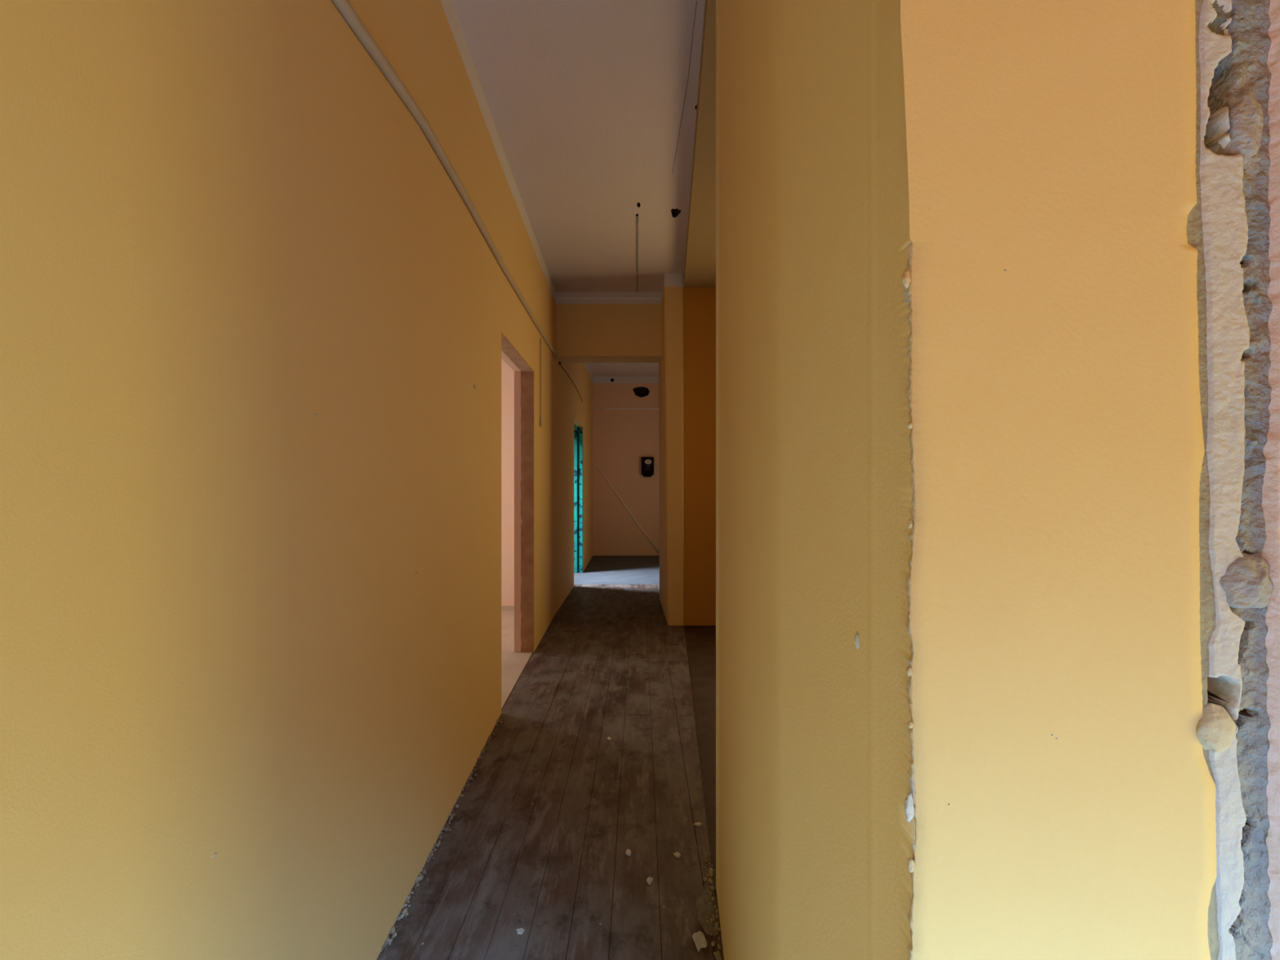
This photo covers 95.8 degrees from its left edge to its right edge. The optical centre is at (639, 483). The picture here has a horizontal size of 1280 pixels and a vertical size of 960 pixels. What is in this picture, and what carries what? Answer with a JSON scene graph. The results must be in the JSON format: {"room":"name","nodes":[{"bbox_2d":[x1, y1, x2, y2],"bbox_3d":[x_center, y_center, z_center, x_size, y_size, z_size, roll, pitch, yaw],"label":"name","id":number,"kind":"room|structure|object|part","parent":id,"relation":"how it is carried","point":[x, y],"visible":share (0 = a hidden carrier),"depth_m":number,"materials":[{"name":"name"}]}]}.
{"room":"abandoned building corridor","nodes":[
{"label":"abandoned building corridor","id":0,"kind":"room"},
{"bbox_2d":[0,0,592,959],"bbox_3d":[-0.988,-0.318,4.099,0.464,3.535,14.612,0,0,-1],"label":"wall","id":1,"kind":"structure","parent":0,"point":[253,320],"depth_m":1.12,"materials":[{"name":"yellow paint"}]},
{"bbox_2d":[332,0,558,359],"bbox_3d":[-0.799,-1.256,2.915,0.052,0.228,6.634,0,0,-2],"label":"cable trunking","id":2,"kind":"object","parent":1,"relation":"attached to","point":[345,8],"visible":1,"depth_m":2.03,"materials":[{"name":"white plastic"}]},
{"bbox_2d":[501,332,533,652],"bbox_3d":[-0.917,0.237,4.161,0.111,2.326,1.265,0,0,-1],"label":"trim","id":3,"kind":"structure","parent":1,"relation":"attached to","point":[526,372],"depth_m":4.79,"materials":[{"name":"brown paint"}]},
{"bbox_2d":[539,337,542,426],"bbox_3d":[-0.877,-0.890,5.120,0.014,0.780,0.068,0,0,0],"label":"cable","id":4,"kind":"object","parent":1,"relation":"attached to","point":[540,417],"visible":1,"depth_m":5.11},
{"bbox_2d":[558,362,582,401],"bbox_3d":[-0.891,-1.302,7.687,0.015,0.085,2.558,0,0,0],"label":"cable","id":5,"kind":"object","parent":1,"relation":"attached to","point":[558,362],"visible":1,"depth_m":7.45,"materials":[{"name":"brown plastic"}]},
{"bbox_2d":[573,423,582,573],"bbox_3d":[-0.977,0.258,8.465,0.151,2.285,1.268,0,0,0],"label":"door","id":6,"kind":"structure","parent":1,"relation":"in","point":[578,433],"depth_m":9.05,"materials":[{"name":"teal paint"}]},
{"bbox_3d":[-0.926,0.273,9.075,0.051,2.255,0.049,0,0,0],"label":"post","id":7,"kind":"part","parent":6,"relation":"part of","materials":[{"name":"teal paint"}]},
{"bbox_2d":[501,350,521,652],"bbox_3d":[-2.424,-0.318,4.450,3.052,3.535,4.300,0,0,0],"label":"wall","id":8,"kind":"structure","parent":0,"point":[511,521],"depth_m":6.36,"materials":[{"name":"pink paint"}]},
{"bbox_2d":[501,605,514,610],"bbox_3d":[-2.435,1.373,6.354,2.710,0.055,0.017,0,0,0],"label":"baseboard","id":9,"kind":"structure","parent":8,"relation":"attached to","point":[503,607],"depth_m":6.34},
{"bbox_2d":[376,555,724,959],"bbox_3d":[-0.450,1.467,4.100,7.500,0.146,15.000,0,0,0],"label":"floor","id":10,"kind":"structure","parent":0,"point":[538,841],"depth_m":2.55,"materials":[{"name":"dark brown worn wood planks"},{"name":"pale blue grey tile"}]},
{"bbox_2d":[380,717,502,958],"bbox_3d":[-0.787,1.396,2.449,0.052,0.020,2.008,0,0,-2],"label":"rubble","id":11,"kind":"object","parent":10,"relation":"on","point":[420,877],"visible":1,"depth_m":2.15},
{"bbox_2d":[515,928,524,934],"bbox_3d":[-0.372,1.398,1.806,0.025,0.004,0.026,0,0,-27],"label":"flake","id":12,"kind":"object","parent":10,"relation":"on","point":[520,931],"visible":1,"depth_m":1.80,"materials":[{"name":"white paint"}]},
{"bbox_2d":[625,848,631,856],"bbox_3d":[-0.044,1.397,2.190,0.022,0.006,0.039,0,0,0],"label":"flake","id":13,"kind":"object","parent":10,"relation":"on","point":[628,852],"visible":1,"depth_m":2.18,"materials":[{"name":"white paint"}]},
{"bbox_2d":[646,876,653,884],"bbox_3d":[0.033,1.398,2.037,0.025,0.004,0.036,0,0,30],"label":"flake","id":14,"kind":"object","parent":10,"relation":"on","point":[649,880],"visible":1,"depth_m":2.03,"materials":[{"name":"white paint"}]},
{"bbox_2d":[673,852,680,857],"bbox_3d":[0.141,1.398,2.178,0.026,0.004,0.031,0,0,-39],"label":"flake","id":15,"kind":"object","parent":10,"relation":"on","point":[677,855],"visible":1,"depth_m":2.18,"materials":[{"name":"beige paint"}]},
{"bbox_2d":[693,822,702,826],"bbox_3d":[0.238,1.398,2.374,0.035,0.004,0.026,0,0,23],"label":"flake","id":16,"kind":"object","parent":10,"relation":"on","point":[697,824],"visible":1,"depth_m":2.37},
{"bbox_2d":[692,930,707,951],"bbox_3d":[0.184,1.397,1.769,0.039,0.006,0.078,0,0,-11],"label":"flake","id":17,"kind":"object","parent":10,"relation":"on","point":[699,938],"visible":1,"depth_m":1.77,"materials":[{"name":"beige paint"}]},
{"bbox_2d":[695,889,716,935],"bbox_3d":[0.216,1.398,1.891,0.062,0.002,0.201,0,0,0],"label":"cement patch","id":18,"kind":"object","parent":10,"relation":"on","point":[703,911],"visible":1,"depth_m":1.88,"materials":[{"name":"concrete"}]},
{"bbox_2d":[702,857,721,959],"bbox_3d":[0.231,1.397,1.804,0.048,0.015,0.704,0,0,3],"label":"rubble","id":19,"kind":"object","parent":10,"relation":"on","point":[716,916],"visible":1,"depth_m":1.87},
{"bbox_2d":[452,0,705,376],"bbox_3d":[-0.400,-2.090,4.100,7.200,0.050,14.800,0,0,0],"label":"ceiling","id":20,"kind":"structure","parent":0,"point":[584,99],"depth_m":3.32,"materials":[{"name":"white paint"}]},
{"bbox_2d":[636,216,638,292],"bbox_3d":[-0.024,-2.062,5.378,0.019,0.014,1.797,0,0,0],"label":"cable","id":21,"kind":"object","parent":20,"relation":"attached to","point":[637,216],"visible":1,"depth_m":5.18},
{"bbox_2d":[671,0,697,173],"bbox_3d":[0.235,-2.064,3.170,0.016,0.004,1.381,0,0,-1],"label":"trim","id":22,"kind":"structure","parent":20,"relation":"attached to","point":[696,1],"depth_m":2.96,"materials":[{"name":"beige paint"}]},
{"bbox_2d":[592,376,659,555],"bbox_3d":[0.050,-0.318,11.270,2.700,3.535,0.140,0,0,0],"label":"wall","id":23,"kind":"structure","parent":0,"point":[621,437],"depth_m":11.20,"materials":[{"name":"brown paint"}]},
{"bbox_2d":[593,464,659,553],"bbox_3d":[-0.237,0.518,11.188,1.324,1.757,0.032,0,0,0],"label":"cord","id":24,"kind":"object","parent":23,"relation":"attached to","point":[620,498],"visible":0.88,"depth_m":11.18,"materials":[{"name":"beige plastic"}]},
{"bbox_2d":[603,407,658,408],"bbox_3d":[-0.112,-1.444,11.197,1.210,0.030,0.026,0,0,0],"label":"trim","id":25,"kind":"structure","parent":23,"relation":"attached to","point":[642,407],"depth_m":11.18,"materials":[{"name":"white paint"}]},
{"bbox_2d":[641,457,653,476],"bbox_3d":[0.146,-0.312,11.142,0.240,0.385,0.116,0,0,0],"label":"meter","id":26,"kind":"object","parent":23,"relation":"attached to","point":[647,463],"visible":1,"depth_m":11.10,"materials":[{"name":"black plastic"}]},
{"bbox_2d":[658,273,684,625],"bbox_3d":[0.331,-0.312,6.345,0.211,3.525,1.310,0,0,0],"label":"wall","id":27,"kind":"structure","parent":0,"point":[671,464],"depth_m":5.69,"materials":[{"name":"yellow paint"}]},
{"bbox_2d":[555,291,662,362],"bbox_3d":[-0.340,-1.724,6.420,1.220,0.702,0.360,0,0,0],"label":"ceiling beam","id":28,"kind":"structure","parent":27,"relation":"attached to","point":[588,331],"depth_m":6.24,"materials":[{"name":"yellow paint"}]},
{"bbox_2d":[556,296,660,299],"bbox_3d":[-0.339,-1.994,6.236,1.113,0.028,0.028,0,0,0],"label":"trim","id":29,"kind":"structure","parent":28,"relation":"attached to","point":[559,297],"depth_m":6.22,"materials":[{"name":"white paint"}]},
{"bbox_2d":[683,274,715,625],"bbox_3d":[1.512,-0.307,5.785,2.175,3.515,0.150,0,0,0],"label":"wall","id":30,"kind":"structure","parent":0,"point":[699,303],"depth_m":5.71,"materials":[{"name":"orange paint"}]},
{"bbox_2d":[684,0,715,287],"bbox_3d":[1.429,-2.025,3.880,2.342,0.181,3.680,0,0,0],"label":"wall","id":31,"kind":"structure","parent":0,"point":[700,268],"depth_m":3.67,"materials":[{"name":"yellow paint"}]},
{"bbox_2d":[715,0,1279,959],"bbox_3d":[1.684,-0.318,1.098,3.038,3.515,1.561,0,0,7],"label":"wall","id":32,"kind":"structure","parent":0,"point":[997,282],"depth_m":0.48,"materials":[{"name":"yellow paint"}]}
]}

